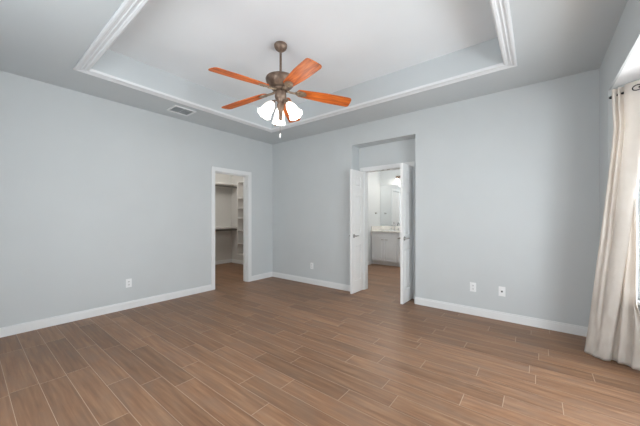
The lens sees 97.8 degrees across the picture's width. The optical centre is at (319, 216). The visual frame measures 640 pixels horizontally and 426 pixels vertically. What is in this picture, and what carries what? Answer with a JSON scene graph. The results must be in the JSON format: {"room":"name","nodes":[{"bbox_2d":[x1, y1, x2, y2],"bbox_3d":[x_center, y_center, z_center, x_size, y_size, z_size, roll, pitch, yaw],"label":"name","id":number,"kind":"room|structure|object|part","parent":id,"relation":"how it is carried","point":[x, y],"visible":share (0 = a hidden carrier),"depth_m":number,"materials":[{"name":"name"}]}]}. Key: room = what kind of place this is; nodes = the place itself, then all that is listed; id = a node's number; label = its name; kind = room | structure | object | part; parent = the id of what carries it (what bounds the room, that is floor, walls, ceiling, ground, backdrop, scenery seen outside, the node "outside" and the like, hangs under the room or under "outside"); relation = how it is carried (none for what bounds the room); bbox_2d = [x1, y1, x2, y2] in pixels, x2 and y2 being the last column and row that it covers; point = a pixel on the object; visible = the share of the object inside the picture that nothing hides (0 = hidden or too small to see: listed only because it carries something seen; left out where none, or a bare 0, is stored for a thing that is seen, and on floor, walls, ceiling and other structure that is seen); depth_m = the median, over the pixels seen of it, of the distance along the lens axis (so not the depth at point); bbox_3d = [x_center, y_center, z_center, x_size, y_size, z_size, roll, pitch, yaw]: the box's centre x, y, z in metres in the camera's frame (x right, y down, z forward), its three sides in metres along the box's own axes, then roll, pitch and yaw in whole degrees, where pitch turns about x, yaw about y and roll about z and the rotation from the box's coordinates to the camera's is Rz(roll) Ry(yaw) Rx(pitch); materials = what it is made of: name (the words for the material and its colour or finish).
{"room":"empty bedroom","nodes":[
{"label":"empty bedroom","id":0,"kind":"room"},
{"bbox_2d":[0,70,271,327],"bbox_3d":[-2.449,-0.135,4.030,0.120,2.740,4.600,0,0,38],"label":"wall","id":1,"kind":"structure","parent":0,"point":[97,194],"depth_m":3.52,"materials":[{"name":"paint"}]},
{"bbox_2d":[126,278,131,287],"bbox_3d":[-2.576,0.890,3.762,0.009,0.114,0.070,0,0,38],"label":"power outlet","id":2,"kind":"object","parent":1,"relation":"attached to","point":[128,281],"visible":1,"depth_m":3.76,"materials":[{"name":"white plastic"}]},
{"bbox_2d":[0,272,271,337],"bbox_3d":[-2.401,1.187,3.983,0.014,0.098,4.586,0,0,38],"label":"baseboard","id":3,"kind":"structure","parent":1,"relation":"attached to","point":[52,321],"depth_m":3.50,"materials":[{"name":"white wood"}]},
{"bbox_2d":[211,166,251,289],"bbox_3d":[-1.638,0.190,5.087,0.172,2.092,0.834,0,0,38],"label":"trim","id":4,"kind":"structure","parent":1,"relation":"attached to","point":[247,176],"depth_m":5.32,"materials":[{"name":"white wood"}]},
{"bbox_2d":[215,173,242,260],"bbox_3d":[-2.442,-0.135,5.958,2.240,2.740,2.890,0,0,38],"label":"wall","id":5,"kind":"structure","parent":0,"point":[225,199],"depth_m":7.47,"materials":[{"name":"paint"}]},
{"bbox_2d":[215,182,236,188],"bbox_3d":[-3.108,-0.820,6.475,0.306,0.110,2.646,0,0,38],"label":"closet shelf","id":6,"kind":"object","parent":5,"relation":"attached to","point":[217,184],"visible":0.12,"depth_m":7.26,"materials":[{"name":"white wood"}]},
{"bbox_2d":[215,226,236,230],"bbox_3d":[-3.108,0.305,6.475,0.306,0.110,2.646,0,0,38],"label":"closet shelf","id":7,"kind":"object","parent":5,"relation":"attached to","point":[221,228],"visible":0.12,"depth_m":7.27,"materials":[{"name":"white wood"}]},
{"bbox_2d":[215,259,242,264],"bbox_3d":[-2.396,1.187,5.919,2.112,0.098,2.646,0,0,38],"label":"baseboard","id":8,"kind":"structure","parent":5,"relation":"attached to","point":[226,260],"depth_m":7.41,"materials":[{"name":"white wood"}]},
{"bbox_2d":[237,181,242,254],"bbox_3d":[-1.772,0.030,6.916,0.500,1.810,0.306,0,0,38],"label":"shelf","id":9,"kind":"object","parent":5,"relation":"attached to","point":[239,184],"visible":0.23,"depth_m":6.98,"materials":[{"name":"white wood"}]},
{"bbox_2d":[108,0,496,111],"bbox_3d":[-0.274,-1.815,2.792,3.463,0.060,2.593,0,0,38],"label":"ceiling","id":10,"kind":"structure","parent":0,"point":[354,42],"depth_m":2.76,"materials":[{"name":"white paint"}]},
{"bbox_2d":[208,41,350,137],"bbox_3d":[-0.445,-1.302,2.865,1.448,0.966,1.412,0,0,38],"label":"ceiling fan","id":11,"kind":"object","parent":10,"relation":"hanging from","point":[280,82],"visible":1,"depth_m":2.83,"materials":[{"name":"brown wood"}]},
{"bbox_3d":[-0.716,-1.270,2.550,0.152,0.008,0.584,16,16,40],"label":"blade","id":12,"kind":"part","parent":11,"relation":"part of","materials":[{"name":"brown wood"}]},
{"bbox_3d":[-0.825,-1.270,3.078,0.584,0.008,0.152,-6,9,24],"label":"blade","id":13,"kind":"part","parent":11,"relation":"part of","materials":[{"name":"brown wood"}]},
{"bbox_3d":[-0.543,-1.078,2.802,0.149,0.192,0.171,0,0,38],"label":"lamp shade","id":14,"kind":"part","parent":11,"relation":"part of","materials":[{"name":"white glass"}]},
{"bbox_3d":[-0.445,-1.078,3.052,0.167,0.192,0.157,0,0,38],"label":"lamp shade","id":15,"kind":"part","parent":11,"relation":"part of","materials":[{"name":"white glass"}]},
{"bbox_3d":[-0.357,-1.270,3.344,0.152,0.008,0.584,-12,-7,5],"label":"blade","id":16,"kind":"part","parent":11,"relation":"part of","materials":[{"name":"brown wood"}]},
{"bbox_3d":[-0.260,-1.078,2.826,0.173,0.192,0.151,0,0,38],"label":"lamp shade","id":17,"kind":"part","parent":11,"relation":"part of","materials":[{"name":"white glass"}]},
{"bbox_3d":[-0.180,-1.270,2.491,0.152,0.008,0.584,14,-1,-30],"label":"blade","id":18,"kind":"part","parent":11,"relation":"part of","materials":[{"name":"orange wood"}]},
{"bbox_3d":[0.042,-1.270,2.982,0.584,0.008,0.152,6,-13,-12],"label":"blade","id":19,"kind":"part","parent":11,"relation":"part of","materials":[{"name":"brown wood"}]},
{"bbox_2d":[0,0,627,144],"bbox_3d":[-0.423,-1.645,2.593,5.083,0.280,5.065,0,0,38],"label":"ceiling","id":20,"kind":"structure","parent":0,"point":[41,40],"depth_m":2.90,"materials":[{"name":"paint"}]},
{"bbox_2d":[166,105,195,115],"bbox_3d":[-1.954,-1.498,3.941,0.260,0.012,0.300,0,0,38],"label":"ceiling vent","id":21,"kind":"object","parent":20,"relation":"in","point":[176,109],"visible":1,"depth_m":3.94,"materials":[{"name":"silver metal"}]},
{"bbox_2d":[73,0,516,132],"bbox_3d":[-0.274,-1.502,2.792,3.549,0.030,2.679,0,0,38],"label":"trim","id":22,"kind":"structure","parent":20,"relation":"attached to","point":[128,10],"depth_m":2.73,"materials":[{"name":"white wood"}]},
{"bbox_2d":[0,262,639,425],"bbox_3d":[-0.074,1.286,4.319,9.817,0.102,8.423,0,0,38],"label":"floor","id":23,"kind":"structure","parent":0,"point":[270,351],"depth_m":2.29,"materials":[{"name":"brown wood"}]},
{"bbox_2d":[372,232,399,266],"bbox_3d":[2.292,0.813,6.920,1.996,0.845,0.568,0,0,38],"label":"vanity cabinet","id":24,"kind":"object","parent":23,"relation":"on","point":[385,245],"visible":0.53,"depth_m":7.09,"materials":[{"name":"white wood"}]},
{"bbox_3d":[1.503,0.836,7.225,0.353,0.570,0.020,0,0,38],"label":"door","id":25,"kind":"part","parent":24,"relation":"part of","materials":[{"name":"white wood"}]},
{"bbox_3d":[1.627,0.470,7.128,0.669,0.130,0.020,0,0,38],"label":"drawer","id":26,"kind":"part","parent":24,"relation":"part of","materials":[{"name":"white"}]},
{"bbox_2d":[371,226,399,232],"bbox_3d":[2.302,0.318,6.919,2.019,0.145,0.560,0,0,38],"label":"countertop","id":27,"kind":"structure","parent":24,"relation":"on","point":[373,228],"depth_m":7.45,"materials":[{"name":"beige stone"}]},
{"bbox_3d":[1.769,0.836,7.018,0.310,0.570,0.020,0,0,38],"label":"door","id":28,"kind":"part","parent":24,"relation":"part of","materials":[{"name":"white wood"}]},
{"bbox_3d":[2.100,0.998,6.759,0.500,0.245,0.020,0,0,38],"label":"drawer","id":29,"kind":"part","parent":24,"relation":"part of","materials":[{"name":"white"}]},
{"bbox_2d":[368,171,379,263],"bbox_3d":[0.766,-0.135,6.674,0.100,2.740,2.835,0,0,38],"label":"wall","id":30,"kind":"structure","parent":0,"point":[373,177],"depth_m":7.39,"materials":[{"name":"paint"}]},
{"bbox_2d":[380,169,399,225],"bbox_3d":[2.654,-0.135,7.063,2.600,2.740,0.100,0,0,38],"label":"wall","id":31,"kind":"structure","parent":0,"point":[388,177],"depth_m":7.59,"materials":[{"name":"paint"}]},
{"bbox_2d":[380,184,399,225],"bbox_3d":[2.450,-0.315,7.154,1.954,1.100,0.006,0,0,38],"label":"wall mirror","id":32,"kind":"object","parent":31,"relation":"attached to","point":[389,194],"visible":0.36,"depth_m":7.57,"materials":[{"name":"white mirror"}]},
{"bbox_2d":[272,69,598,326],"bbox_3d":[1.028,-0.135,4.454,5.083,2.740,0.345,0,0,38],"label":"wall","id":33,"kind":"structure","parent":0,"point":[507,181],"depth_m":3.48,"materials":[{"name":"paint"}]},
{"bbox_2d":[349,169,362,293],"bbox_3d":[0.607,0.233,4.598,0.149,1.990,0.360,0,0,38],"label":"door","id":34,"kind":"structure","parent":33,"relation":"in","point":[356,177],"depth_m":4.56,"materials":[{"name":"white wood"}]},
{"bbox_2d":[360,161,414,298],"bbox_3d":[1.101,0.197,4.540,0.936,2.077,0.152,0,0,38],"label":"trim","id":35,"kind":"structure","parent":33,"relation":"attached to","point":[365,170],"depth_m":4.73,"materials":[{"name":"white wood"}]},
{"bbox_2d":[398,163,412,303],"bbox_3d":[1.267,0.233,4.082,0.149,1.990,0.381,0,0,38],"label":"door","id":36,"kind":"structure","parent":33,"relation":"in","point":[406,171],"depth_m":4.04,"materials":[{"name":"white wood"}]},
{"bbox_2d":[272,272,587,336],"bbox_3d":[0.987,1.187,4.401,4.843,0.098,0.239,0,0,38],"label":"baseboard","id":37,"kind":"structure","parent":33,"relation":"attached to","point":[524,320],"depth_m":3.46,"materials":[{"name":"white wood"}]},
{"bbox_2d":[470,282,475,291],"bbox_3d":[1.931,0.885,3.525,0.070,0.114,0.009,0,0,38],"label":"power outlet","id":38,"kind":"object","parent":33,"relation":"attached to","point":[472,285],"visible":1,"depth_m":3.52,"materials":[{"name":"white plastic"}]},
{"bbox_2d":[499,286,504,296],"bbox_3d":[2.171,0.890,3.332,0.070,0.114,0.020,0,0,38],"label":"outlet","id":39,"kind":"object","parent":33,"relation":"attached to","point":[501,289],"visible":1,"depth_m":3.33,"materials":[{"name":"white plastic"}]},
{"bbox_2d":[599,0,639,241],"bbox_3d":[1.465,-0.135,0.978,0.120,2.740,4.600,0,0,38],"label":"wall","id":40,"kind":"structure","parent":0,"point":[626,36],"depth_m":2.38,"materials":[{"name":"paint"}]},
{"bbox_2d":[608,78,639,311],"bbox_3d":[2.667,0.058,2.060,0.120,2.355,0.850,0,0,-7],"label":"wall","id":41,"kind":"structure","parent":0,"point":[610,117],"depth_m":2.45,"materials":[{"name":"paint"}]},
{"bbox_2d":[637,176,639,304],"bbox_3d":[2.639,-0.130,2.016,0.125,1.670,0.610,0,0,-7],"label":"window","id":42,"kind":"structure","parent":41,"relation":"in","point":[638,300],"depth_m":2.29,"materials":[{"name":"white"}]},
{"bbox_3d":[2.546,-0.999,2.027,0.564,0.061,0.564,0,0,38],"label":"curtain rod","id":43,"kind":"object","parent":41,"relation":"attached to","visible":0},
{"bbox_2d":[584,80,639,369],"bbox_3d":[2.483,0.081,2.332,0.093,2.301,0.470,0,0,-10],"label":"curtain","id":44,"kind":"object","parent":43,"relation":"hanging from","point":[613,332],"visible":1,"depth_m":2.30,"materials":[{"name":"beige fabric"}]},
{"bbox_2d":[612,40,639,88],"bbox_3d":[1.897,-1.169,0.926,0.836,0.100,3.551,0,0,38],"label":"ceiling","id":45,"kind":"structure","parent":0,"point":[630,72],"depth_m":2.13,"materials":[{"name":"paint"}]}
]}

